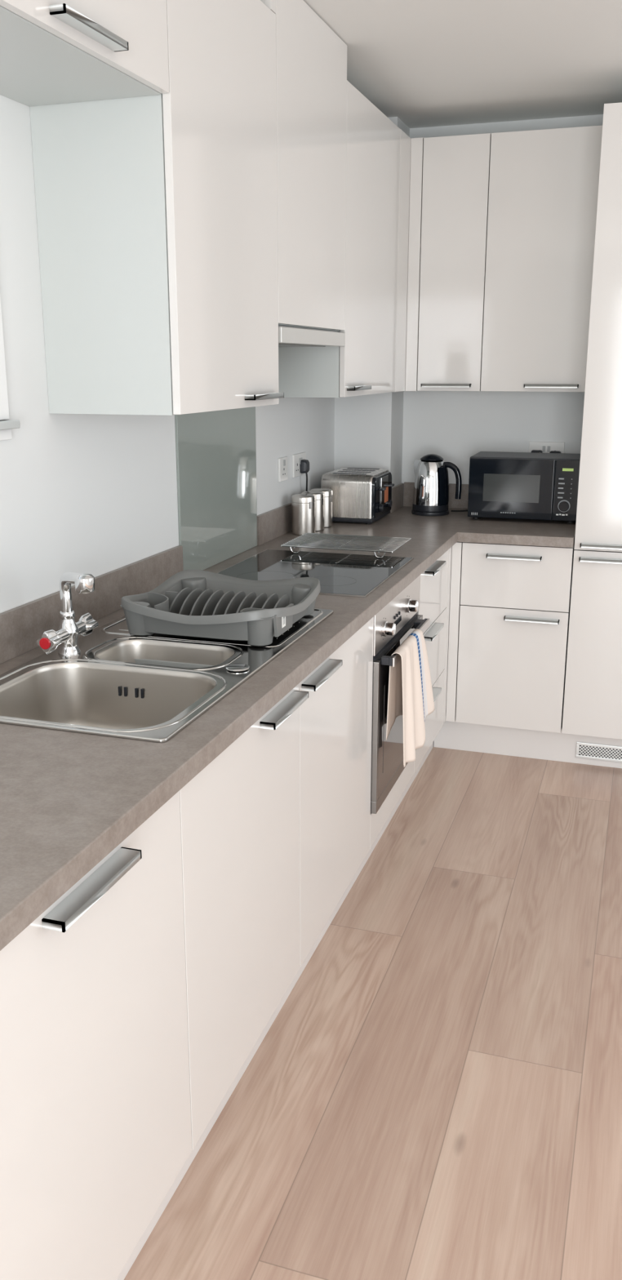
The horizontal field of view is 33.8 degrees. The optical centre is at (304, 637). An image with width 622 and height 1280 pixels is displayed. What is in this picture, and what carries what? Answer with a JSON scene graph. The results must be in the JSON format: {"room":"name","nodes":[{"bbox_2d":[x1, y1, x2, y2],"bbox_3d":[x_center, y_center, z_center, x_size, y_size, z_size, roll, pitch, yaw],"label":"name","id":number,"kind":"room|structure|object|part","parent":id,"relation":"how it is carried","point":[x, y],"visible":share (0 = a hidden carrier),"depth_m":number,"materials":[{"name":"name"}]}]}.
{"room":"kitchen","nodes":[
{"label":"kitchen","id":0,"kind":"room"},
{"bbox_2d":[0,94,334,613],"bbox_3d":[-0.942,-0.095,1.599,0.200,2.515,6.640,5,16,18],"label":"wall","id":1,"kind":"structure","parent":0,"point":[96,495],"depth_m":2.39,"materials":[{"name":"white paint"}]},
{"bbox_2d":[0,297,20,440],"bbox_3d":[-0.819,-0.629,1.661,0.150,0.665,0.952,5,16,18],"label":"window","id":2,"kind":"structure","parent":1,"relation":"in","point":[6,426],"depth_m":2.12,"materials":[{"name":"white"}]},
{"bbox_3d":[-0.762,-0.333,1.720,0.030,0.017,0.952,5,16,18],"label":"sill","id":3,"kind":"part","parent":2,"relation":"part of","materials":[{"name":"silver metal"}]},
{"bbox_2d":[0,0,168,106],"bbox_3d":[-0.505,-1.176,1.769,0.352,0.319,0.606,5,16,18],"label":"upper cabinet","id":4,"kind":"object","parent":1,"relation":"attached to","point":[52,51],"visible":1,"depth_m":1.85,"materials":[{"name":"grey"}]},
{"bbox_3d":[-0.360,-1.027,1.728,0.028,0.013,0.214,5,16,18],"label":"handle","id":5,"kind":"part","parent":4,"relation":"part of","materials":[{"name":"silver metal"}]},
{"bbox_2d":[29,0,284,415],"bbox_3d":[-0.309,-1.025,2.419,0.352,0.947,0.630,5,16,18],"label":"upper cabinet","id":6,"kind":"object","parent":1,"relation":"attached to","point":[157,215],"visible":0.97,"depth_m":2.21,"materials":[{"name":"grey"}]},
{"bbox_3d":[-0.177,-1.014,2.376,0.018,0.944,0.628,5,16,18],"label":"door","id":7,"kind":"part","parent":6,"relation":"part of","materials":[{"name":"white"}]},
{"bbox_3d":[-0.102,-0.621,2.639,0.028,0.013,0.214,5,16,18],"label":"handle","id":8,"kind":"part","parent":6,"relation":"part of","materials":[{"name":"silver metal"}]},
{"bbox_2d":[174,406,257,570],"bbox_3d":[-0.268,-0.569,3.234,0.007,0.668,0.622,5,16,18],"label":"backsplash","id":9,"kind":"structure","parent":1,"relation":"attached to","point":[216,450],"depth_m":3.22,"materials":[{"name":"grey"}]},
{"bbox_2d":[278,456,288,481],"bbox_3d":[-0.078,-0.625,3.802,0.012,0.086,0.087,5,16,18],"label":"wall socket","id":10,"kind":"object","parent":1,"relation":"attached to","point":[282,462],"visible":1,"depth_m":3.79,"materials":[{"name":"white plastic"}]},
{"bbox_2d":[292,452,306,477],"bbox_3d":[-0.019,-0.671,3.976,0.012,0.086,0.147,5,16,18],"label":"wall socket","id":11,"kind":"object","parent":1,"relation":"attached to","point":[296,458],"visible":0.89,"depth_m":3.94,"materials":[{"name":"white plastic"}]},
{"bbox_2d":[260,0,346,330],"bbox_3d":[-0.129,-1.325,2.948,0.324,0.832,0.672,5,16,18],"label":"upper cabinet","id":12,"kind":"object","parent":1,"relation":"attached to","point":[311,59],"visible":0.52,"depth_m":2.87,"materials":[{"name":"grey"}]},
{"bbox_3d":[-0.229,-1.602,2.562,0.324,0.092,0.036,5,16,18],"label":"closing panel","id":13,"kind":"part","parent":12,"relation":"part of","materials":[{"name":"white wood"}]},
{"bbox_2d":[278,324,345,346],"bbox_3d":[-0.116,-0.903,3.077,0.318,0.050,0.622,5,16,18],"label":"extractor hood","id":14,"kind":"object","parent":12,"relation":"attached to","point":[288,335],"visible":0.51,"depth_m":3.00,"materials":[{"name":"grey metal"}]},
{"bbox_2d":[300,459,309,491],"bbox_3d":[0.016,-0.577,4.056,0.026,0.260,0.136,5,16,18],"label":"plug","id":15,"kind":"object","parent":1,"relation":"attached to","point":[304,464],"visible":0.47,"depth_m":3.97,"materials":[{"name":"black plastic"}]},
{"bbox_2d":[278,80,400,397],"bbox_3d":[0.104,-1.346,3.622,0.352,0.947,0.718,5,16,18],"label":"upper cabinet","id":16,"kind":"object","parent":1,"relation":"attached to","point":[366,365],"visible":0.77,"depth_m":3.46,"materials":[{"name":"grey"}]},
{"bbox_3d":[0.187,-0.848,3.481,0.028,0.013,0.214,5,16,18],"label":"handle","id":17,"kind":"part","parent":16,"relation":"part of","materials":[{"name":"silver metal"}]},
{"bbox_3d":[0.236,-1.335,3.580,0.018,0.944,0.716,5,16,18],"label":"door","id":18,"kind":"part","parent":16,"relation":"part of","materials":[{"name":"white wood"}]},
{"bbox_2d":[395,129,423,391],"bbox_3d":[0.401,-1.444,3.989,0.065,0.947,0.186,5,16,18],"label":"cabinet filler","id":19,"kind":"object","parent":16,"relation":"attached to","point":[411,154],"visible":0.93,"depth_m":4.02,"materials":[{"name":"white"}]},
{"bbox_2d":[333,116,409,487],"bbox_3d":[0.282,-0.887,4.468,0.250,2.465,0.220,5,16,18],"label":"wall","id":20,"kind":"structure","parent":0,"point":[369,428],"depth_m":4.37,"materials":[{"name":"white paint"}]},
{"bbox_2d":[124,703,621,1279],"bbox_3d":[0.895,1.199,1.423,3.600,0.001,6.440,5,16,18],"label":"floor","id":21,"kind":"structure","parent":0,"point":[436,1094],"depth_m":2.29,"materials":[{"name":"brown wood"}]},
{"bbox_2d":[0,791,191,1279],"bbox_3d":[-0.568,0.636,1.583,0.628,0.732,0.606,5,16,18],"label":"base cabinet","id":22,"kind":"object","parent":21,"relation":"on","point":[95,1134],"visible":0.73,"depth_m":1.48,"materials":[{"name":"grey laminate"}]},
{"bbox_3d":[-0.287,0.342,1.403,0.032,0.013,0.214,5,16,18],"label":"handle","id":23,"kind":"part","parent":22,"relation":"part of","materials":[{"name":"silver metal"}]},
{"bbox_2d":[134,658,308,1149],"bbox_3d":[-0.375,0.486,2.144,0.628,0.732,0.617,5,16,18],"label":"base cabinet","id":24,"kind":"object","parent":21,"relation":"on","point":[240,814],"visible":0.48,"depth_m":2.00,"materials":[{"name":"grey laminate"}]},
{"bbox_3d":[-0.116,0.510,2.062,0.018,0.727,0.615,5,16,18],"label":"door","id":25,"kind":"part","parent":24,"relation":"part of","materials":[{"name":"white laminate"}]},
{"bbox_3d":[-0.040,0.149,2.123,0.032,0.013,0.214,5,16,18],"label":"handle","id":26,"kind":"part","parent":24,"relation":"part of","materials":[{"name":"silver metal"}]},
{"bbox_2d":[116,742,433,1279],"bbox_3d":[0.034,0.768,2.779,0.015,0.137,3.115,5,16,18],"label":"plinth","id":27,"kind":"object","parent":21,"relation":"on","point":[166,1199],"visible":0.25,"depth_m":2.28,"materials":[{"name":"white"}]},
{"bbox_2d":[299,617,373,966],"bbox_3d":[-0.176,0.331,2.725,0.628,0.732,0.647,5,16,18],"label":"base cabinet","id":28,"kind":"object","parent":21,"relation":"on","point":[335,718],"visible":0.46,"depth_m":2.58,"materials":[{"name":"grey"}]},
{"bbox_2d":[0,506,576,951],"bbox_3d":[0.112,-0.096,2.826,1.052,0.037,3.724,5,16,18],"label":"countertop","id":29,"kind":"structure","parent":28,"relation":"on","point":[68,799],"depth_m":1.69,"materials":[{"name":"stone"}]},
{"bbox_2d":[35,571,98,655],"bbox_3d":[-0.505,-0.054,2.168,0.130,0.210,0.286,-3,15,-11],"label":"mixer tap","id":30,"kind":"object","parent":29,"relation":"on","point":[68,630],"visible":1,"depth_m":2.20,"materials":[{"name":"silver metal"}]},
{"bbox_3d":[-0.538,0.008,2.168,0.050,0.050,0.042,5,16,18],"label":"lever","id":31,"kind":"part","parent":30,"relation":"part of","materials":[{"name":"silver metal"}]},
{"bbox_3d":[-0.480,-0.090,2.135,0.024,0.120,0.191,-7,16,-25],"label":"spout","id":32,"kind":"part","parent":30,"relation":"part of","materials":[{"name":"silver metal"}]},
{"bbox_3d":[-0.493,-0.027,2.299,0.050,0.050,0.042,5,16,18],"label":"lever","id":33,"kind":"part","parent":30,"relation":"part of","materials":[{"name":"silver metal"}]},
{"bbox_2d":[0,545,183,664],"bbox_3d":[-0.665,0.015,2.138,0.012,0.104,1.919,5,16,18],"label":"upstand","id":34,"kind":"object","parent":29,"relation":"on","point":[20,627],"visible":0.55,"depth_m":2.52,"materials":[{"name":"stone"}]},
{"bbox_2d":[0,608,333,742],"bbox_3d":[-0.309,0.108,2.273,0.486,0.172,0.995,5,16,18],"label":"sink","id":35,"kind":"object","parent":29,"relation":"in","point":[101,689],"visible":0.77,"depth_m":2.16,"materials":[{"name":"silver metal"}]},
{"bbox_3d":[-0.399,0.186,1.996,0.405,0.164,0.350,5,16,18],"label":"bowl","id":36,"kind":"part","parent":35,"relation":"part of","materials":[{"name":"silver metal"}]},
{"bbox_3d":[-0.306,0.097,2.260,0.297,0.130,0.180,5,16,18],"label":"bowl","id":37,"kind":"part","parent":35,"relation":"part of","materials":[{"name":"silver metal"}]},
{"bbox_2d":[120,569,320,645],"bbox_3d":[-0.193,-0.077,2.477,0.405,0.088,0.414,5,16,18],"label":"dish rack","id":38,"kind":"object","parent":35,"relation":"on","point":[195,603],"visible":1,"depth_m":2.43,"materials":[{"name":"grey plastic"}]},
{"bbox_3d":[-0.389,-0.042,2.382,0.070,0.070,0.070,5,16,18],"label":"leg","id":39,"kind":"part","parent":38,"relation":"part of","materials":[{"name":"grey plastic"}]},
{"bbox_3d":[-0.324,-0.084,2.505,0.033,0.056,0.005,5,16,18],"label":"plate","id":40,"kind":"part","parent":38,"relation":"part of","materials":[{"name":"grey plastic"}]},
{"bbox_3d":[-0.290,-0.119,2.671,0.070,0.070,0.070,5,16,18],"label":"leg","id":41,"kind":"part","parent":38,"relation":"part of","materials":[{"name":"grey plastic"}]},
{"bbox_3d":[-0.096,-0.018,2.288,0.070,0.070,0.070,5,16,18],"label":"leg","id":42,"kind":"part","parent":38,"relation":"part of","materials":[{"name":"grey plastic"}]},
{"bbox_3d":[0.003,-0.095,2.577,0.070,0.070,0.070,5,16,18],"label":"leg","id":43,"kind":"part","parent":38,"relation":"part of","materials":[{"name":"grey plastic"}]},
{"bbox_3d":[-0.139,0.063,2.123,0.050,0.006,0.050,5,16,18],"label":"waste knob","id":44,"kind":"part","parent":35,"relation":"part of","materials":[{"name":"silver metal"}]},
{"bbox_2d":[257,502,291,545],"bbox_3d":[-0.017,-0.489,4.027,0.012,0.104,0.944,5,16,18],"label":"upstand","id":45,"kind":"object","parent":29,"relation":"on","point":[274,523],"visible":0.44,"depth_m":3.73,"materials":[{"name":"stone"}]},
{"bbox_2d":[291,493,315,535],"bbox_3d":[-0.003,-0.463,3.844,0.090,0.146,0.093,-11,18,-35],"label":"canister","id":46,"kind":"object","parent":29,"relation":"on","point":[303,505],"visible":0.97,"depth_m":3.81,"materials":[{"name":"silver metal"}]},
{"bbox_3d":[-0.004,-0.521,3.830,0.090,0.027,0.090,-11,18,-35],"label":"lid","id":47,"kind":"part","parent":46,"relation":"part of","materials":[{"name":"silver metal"}]},
{"bbox_2d":[301,490,324,531],"bbox_3d":[0.033,-0.487,3.935,0.093,0.146,0.090,11,19,37],"label":"canister","id":48,"kind":"object","parent":29,"relation":"on","point":[319,495],"visible":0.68,"depth_m":3.90,"materials":[{"name":"silver metal"}]},
{"bbox_3d":[0.032,-0.545,3.920,0.090,0.027,0.090,11,19,37],"label":"lid","id":49,"kind":"part","parent":48,"relation":"part of","materials":[{"name":"silver metal"}]},
{"bbox_2d":[217,549,413,597],"bbox_3d":[0.019,-0.206,3.157,0.512,0.005,0.606,5,16,18],"label":"cooktop","id":50,"kind":"object","parent":29,"relation":"in","point":[338,574],"visible":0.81,"depth_m":3.16,"materials":[{"name":"black glass"}]},
{"bbox_2d":[310,488,333,527],"bbox_3d":[0.067,-0.510,4.023,0.093,0.146,0.090,8,17,27],"label":"canister","id":51,"kind":"object","parent":29,"relation":"on","point":[328,499],"visible":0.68,"depth_m":3.99,"materials":[{"name":"silver metal"}]},
{"bbox_3d":[0.066,-0.568,4.008,0.090,0.027,0.090,8,17,27],"label":"lid","id":52,"kind":"part","parent":51,"relation":"part of","materials":[{"name":"silver metal"}]},
{"bbox_2d":[280,533,411,558],"bbox_3d":[0.147,-0.312,3.498,0.388,0.033,0.279,5,16,18],"label":"cooling rack","id":53,"kind":"object","parent":29,"relation":"on","point":[313,540],"visible":1,"depth_m":3.48,"materials":[{"name":"silver metal"}]},
{"bbox_3d":[0.245,-0.269,3.339,0.040,0.021,0.004,5,16,18],"label":"leg","id":54,"kind":"part","parent":53,"relation":"part of","materials":[{"name":"silver metal"}]},
{"bbox_2d":[320,467,394,524],"bbox_3d":[0.226,-0.586,4.210,0.247,0.196,0.304,5,16,18],"label":"toaster","id":55,"kind":"object","parent":29,"relation":"on","point":[360,495],"visible":0.96,"depth_m":4.08,"materials":[{"name":"silver metal"}]},
{"bbox_3d":[0.318,-0.584,4.179,0.012,0.161,0.288,5,16,18],"label":"panel","id":56,"kind":"part","parent":55,"relation":"part of","materials":[{"name":"black plastic"}]},
{"bbox_3d":[0.313,-0.594,4.105,0.020,0.010,0.044,5,16,18],"label":"lever","id":57,"kind":"part","parent":55,"relation":"part of","materials":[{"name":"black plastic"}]},
{"bbox_3d":[0.326,-0.598,4.177,0.003,0.116,0.112,5,16,18],"label":"chrome plate","id":58,"kind":"part","parent":55,"relation":"part of","materials":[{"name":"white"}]},
{"bbox_3d":[0.358,-0.629,4.236,0.020,0.010,0.044,5,16,18],"label":"lever","id":59,"kind":"part","parent":55,"relation":"part of","materials":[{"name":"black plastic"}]},
{"bbox_2d":[390,483,404,512],"bbox_3d":[0.404,-0.612,4.485,0.012,0.104,0.219,5,16,18],"label":"upstand","id":60,"kind":"object","parent":29,"relation":"on","point":[397,491],"visible":0.77,"depth_m":4.47,"materials":[{"name":"stone"}]},
{"bbox_2d":[403,481,468,509],"bbox_3d":[0.821,-0.610,4.469,0.789,0.108,0.012,5,16,18],"label":"upstand","id":61,"kind":"object","parent":29,"relation":"on","point":[454,503],"visible":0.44,"depth_m":4.52,"materials":[{"name":"stone"}]},
{"bbox_2d":[411,453,462,515],"bbox_3d":[0.546,-0.648,4.335,0.161,0.252,0.186,-9,17,-31],"label":"kettle","id":62,"kind":"object","parent":29,"relation":"on","point":[431,486],"visible":1,"depth_m":4.29,"materials":[{"name":"silver metal"}]},
{"bbox_3d":[0.483,-0.716,4.347,0.040,0.076,0.040,5,16,18],"label":"spout","id":63,"kind":"part","parent":62,"relation":"part of","materials":[{"name":"silver metal"}]},
{"bbox_3d":[0.538,-0.761,4.316,0.100,0.026,0.100,5,16,18],"label":"lid","id":64,"kind":"part","parent":62,"relation":"part of","materials":[{"name":"black plastic"}]},
{"bbox_3d":[0.622,-0.660,4.309,0.082,0.154,0.017,6,16,20],"label":"handle","id":65,"kind":"part","parent":62,"relation":"part of","materials":[{"name":"black plastic"}]},
{"bbox_2d":[450,510,467,511],"bbox_3d":[0.706,-0.551,4.434,0.169,0.010,0.016,-9,17,-29],"label":"power cord","id":66,"kind":"object","parent":29,"relation":"on","point":[451,510],"visible":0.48,"depth_m":4.41,"materials":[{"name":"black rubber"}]},
{"bbox_2d":[467,451,580,523],"bbox_3d":[0.914,-0.619,4.213,0.438,0.256,0.312,5,16,17],"label":"microwave","id":67,"kind":"object","parent":29,"relation":"on","point":[531,486],"visible":0.97,"depth_m":4.08,"materials":[{"name":"black plastic"}]},
{"bbox_3d":[0.828,-0.596,4.106,0.336,0.240,0.018,5,16,17],"label":"door","id":68,"kind":"part","parent":67,"relation":"part of","materials":[{"name":"black glass"}]},
{"bbox_3d":[1.035,-0.579,4.042,0.096,0.240,0.018,5,16,17],"label":"control panel","id":69,"kind":"part","parent":67,"relation":"part of","materials":[{"name":"black plastic"}]},
{"bbox_3d":[0.042,0.086,2.362,0.032,0.013,0.214,5,16,18],"label":"handle","id":70,"kind":"part","parent":28,"relation":"part of","materials":[{"name":"silver metal"}]},
{"bbox_2d":[369,760,414,848],"bbox_3d":[0.006,0.176,3.303,0.596,0.732,0.601,5,16,18],"label":"housing","id":71,"kind":"object","parent":21,"relation":"on","point":[378,820],"visible":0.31,"depth_m":3.24,"materials":[{"name":"grey"}]},
{"bbox_2d":[370,574,429,813],"bbox_3d":[0.049,0.127,3.275,0.616,0.615,0.596,5,16,18],"label":"oven","id":72,"kind":"object","parent":71,"relation":"in","point":[399,618],"visible":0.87,"depth_m":3.02,"materials":[{"name":"silver metal"}]},
{"bbox_3d":[0.246,-0.024,2.950,0.034,0.045,0.045,5,16,18],"label":"knob","id":73,"kind":"part","parent":72,"relation":"part of","materials":[{"name":"silver metal"}]},
{"bbox_3d":[0.281,-0.086,3.139,0.024,0.135,0.596,5,16,18],"label":"control panel","id":74,"kind":"part","parent":72,"relation":"part of","materials":[{"name":"silver metal"}]},
{"bbox_3d":[0.287,0.202,3.213,0.034,0.425,0.556,5,16,18],"label":"glass","id":75,"kind":"part","parent":72,"relation":"part of","materials":[{"name":"black glass"}]},
{"bbox_2d":[386,628,434,767],"bbox_3d":[0.332,0.176,3.140,0.062,0.375,0.436,5,16,18],"label":"tea towel","id":76,"kind":"object","parent":72,"relation":"hanging from","point":[410,695],"visible":0.97,"depth_m":3.08,"materials":[{"name":"fabric"}]},
{"bbox_3d":[0.328,0.011,3.112,0.006,0.027,0.493,5,16,18],"label":"handle","id":77,"kind":"part","parent":72,"relation":"part of","materials":[{"name":"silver metal"}]},
{"bbox_3d":[0.342,-0.099,3.231,0.034,0.045,0.045,5,16,18],"label":"knob","id":78,"kind":"part","parent":72,"relation":"part of","materials":[{"name":"silver metal"}]},
{"bbox_2d":[413,549,448,773],"bbox_3d":[0.198,0.040,3.814,0.628,0.732,0.524,5,16,18],"label":"drawer unit","id":79,"kind":"object","parent":21,"relation":"on","point":[433,580],"visible":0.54,"depth_m":3.75,"materials":[{"name":"grey laminate"}]},
{"bbox_3d":[0.458,0.302,3.796,0.018,0.235,0.522,5,16,18],"label":"drawer","id":80,"kind":"part","parent":79,"relation":"part of","materials":[{"name":"white"}]},
{"bbox_3d":[0.457,-0.171,3.670,0.018,0.241,0.522,5,16,18],"label":"drawer","id":81,"kind":"part","parent":79,"relation":"part of","materials":[{"name":"white laminate"}]},
{"bbox_3d":[0.458,-0.020,3.630,0.032,0.013,0.212,5,16,18],"label":"handle","id":82,"kind":"part","parent":79,"relation":"part of","materials":[{"name":"silver metal"}]},
{"bbox_3d":[0.457,0.067,3.733,0.018,0.245,0.522,5,16,18],"label":"drawer","id":83,"kind":"part","parent":79,"relation":"part of","materials":[{"name":"white laminate"}]},
{"bbox_3d":[0.457,-0.242,3.570,0.032,0.013,0.212,5,16,18],"label":"handle","id":84,"kind":"part","parent":79,"relation":"part of","materials":[{"name":"silver metal"}]},
{"bbox_3d":[0.458,0.218,3.693,0.032,0.013,0.212,5,16,18],"label":"handle","id":85,"kind":"part","parent":79,"relation":"part of","materials":[{"name":"silver metal"}]},
{"bbox_2d":[455,542,574,733],"bbox_3d":[0.897,-0.073,4.231,0.412,0.732,0.662,5,16,18],"label":"base cabinet","id":86,"kind":"object","parent":21,"relation":"on","point":[515,599],"visible":0.91,"depth_m":3.94,"materials":[{"name":"grey"}]},
{"bbox_2d":[442,542,462,725],"bbox_3d":[0.570,-0.009,4.004,0.056,0.727,0.076,5,16,18],"label":"post","id":87,"kind":"object","parent":86,"relation":"attached to","point":[455,558],"visible":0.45,"depth_m":4.01,"materials":[{"name":"white laminate"}]},
{"bbox_3d":[0.804,0.122,3.990,0.411,0.480,0.018,5,16,18],"label":"door","id":88,"kind":"part","parent":86,"relation":"part of","materials":[{"name":"white laminate"}]},
{"bbox_3d":[0.790,-0.302,3.859,0.204,0.013,0.024,5,16,18],"label":"handle","id":89,"kind":"part","parent":86,"relation":"part of","materials":[{"name":"silver metal"}]},
{"bbox_3d":[0.803,-0.230,3.896,0.411,0.244,0.018,5,16,18],"label":"drawer","id":90,"kind":"part","parent":86,"relation":"part of","materials":[{"name":"white"}]},
{"bbox_3d":[0.865,-0.066,3.896,0.205,0.013,0.024,5,16,18],"label":"handle","id":91,"kind":"part","parent":86,"relation":"part of","materials":[{"name":"silver metal"}]},
{"bbox_2d":[433,720,621,768],"bbox_3d":[1.062,0.430,4.042,1.110,0.137,0.020,5,16,18],"label":"plinth","id":92,"kind":"object","parent":21,"relation":"on","point":[531,744],"visible":0.95,"depth_m":4.09,"materials":[{"name":"white"}]},
{"bbox_2d":[575,742,621,762],"bbox_3d":[1.222,0.456,3.986,0.318,0.064,0.004,5,16,18],"label":"vent","id":93,"kind":"object","parent":92,"relation":"in","point":[585,752],"depth_m":4.01,"materials":[{"name":"white plastic"}]},
{"bbox_2d":[561,102,621,739],"bbox_3d":[1.379,-0.754,3.884,0.598,2.226,0.662,5,16,18],"label":"tall cabinet","id":94,"kind":"object","parent":21,"relation":"on","point":[593,705],"visible":1,"depth_m":3.72,"materials":[{"name":"grey laminate"}]},
{"bbox_3d":[1.286,0.047,3.805,0.597,0.720,0.018,5,16,18],"label":"door","id":95,"kind":"part","parent":94,"relation":"part of","materials":[{"name":"white laminate"}]},
{"bbox_3d":[1.285,-1.029,3.518,0.597,1.502,0.018,5,16,18],"label":"door","id":96,"kind":"part","parent":94,"relation":"part of","materials":[{"name":"white laminate"}]},
{"bbox_3d":[1.122,-0.280,3.751,0.222,0.013,0.024,5,16,18],"label":"handle","id":97,"kind":"part","parent":94,"relation":"part of","materials":[{"name":"silver metal"}]},
{"bbox_3d":[1.122,-0.330,3.737,0.222,0.013,0.024,5,16,18],"label":"handle","id":98,"kind":"part","parent":94,"relation":"part of","materials":[{"name":"silver metal"}]},
{"bbox_2d":[303,0,621,128],"bbox_3d":[0.876,-1.219,0.730,4.200,0.100,6.940,5,16,18],"label":"ceiling","id":99,"kind":"structure","parent":0,"point":[421,63],"depth_m":3.22,"materials":[{"name":"white paint"}]},
{"bbox_2d":[401,114,603,693],"bbox_3d":[1.930,-0.774,4.134,4.000,2.515,0.150,5,16,18],"label":"wall","id":100,"kind":"structure","parent":0,"point":[455,426],"depth_m":4.39,"materials":[{"name":"white paint"}]},
{"bbox_2d":[417,133,491,391],"bbox_3d":[0.623,-1.484,4.134,0.257,0.947,0.324,5,16,18],"label":"upper cabinet","id":101,"kind":"object","parent":100,"relation":"attached to","point":[456,168],"visible":0.92,"depth_m":4.00,"materials":[{"name":"grey"}]},
{"bbox_3d":[0.569,-1.012,4.114,0.200,0.013,0.024,5,16,18],"label":"handle","id":102,"kind":"part","parent":101,"relation":"part of","materials":[{"name":"silver metal"}]},
{"bbox_2d":[480,125,602,391],"bbox_3d":[0.946,-1.456,4.031,0.422,0.947,0.324,5,16,18],"label":"upper cabinet","id":103,"kind":"object","parent":100,"relation":"attached to","point":[544,184],"visible":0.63,"depth_m":3.90,"materials":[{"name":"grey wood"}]},
{"bbox_3d":[0.962,-0.980,3.989,0.207,0.013,0.024,5,16,18],"label":"handle","id":104,"kind":"part","parent":103,"relation":"part of","materials":[{"name":"silver metal"}]},
{"bbox_2d":[528,441,564,453],"bbox_3d":[1.028,-0.787,4.351,0.147,0.086,0.012,5,16,18],"label":"wall socket","id":105,"kind":"object","parent":100,"relation":"attached to","point":[545,446],"visible":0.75,"depth_m":4.34,"materials":[{"name":"white plastic"}]},
{"bbox_2d":[531,449,542,453],"bbox_3d":[0.987,-0.770,4.353,0.048,0.052,0.026,5,16,18],"label":"plug","id":106,"kind":"object","parent":105,"relation":"attached to","point":[532,451],"visible":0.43,"depth_m":4.34,"materials":[{"name":"black plastic"}]},
{"bbox_2d":[549,450,560,453],"bbox_3d":[1.060,-0.762,4.330,0.048,0.052,0.026,5,16,18],"label":"plug","id":107,"kind":"object","parent":105,"relation":"attached to","point":[551,451],"visible":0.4,"depth_m":4.32,"materials":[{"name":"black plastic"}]}
]}

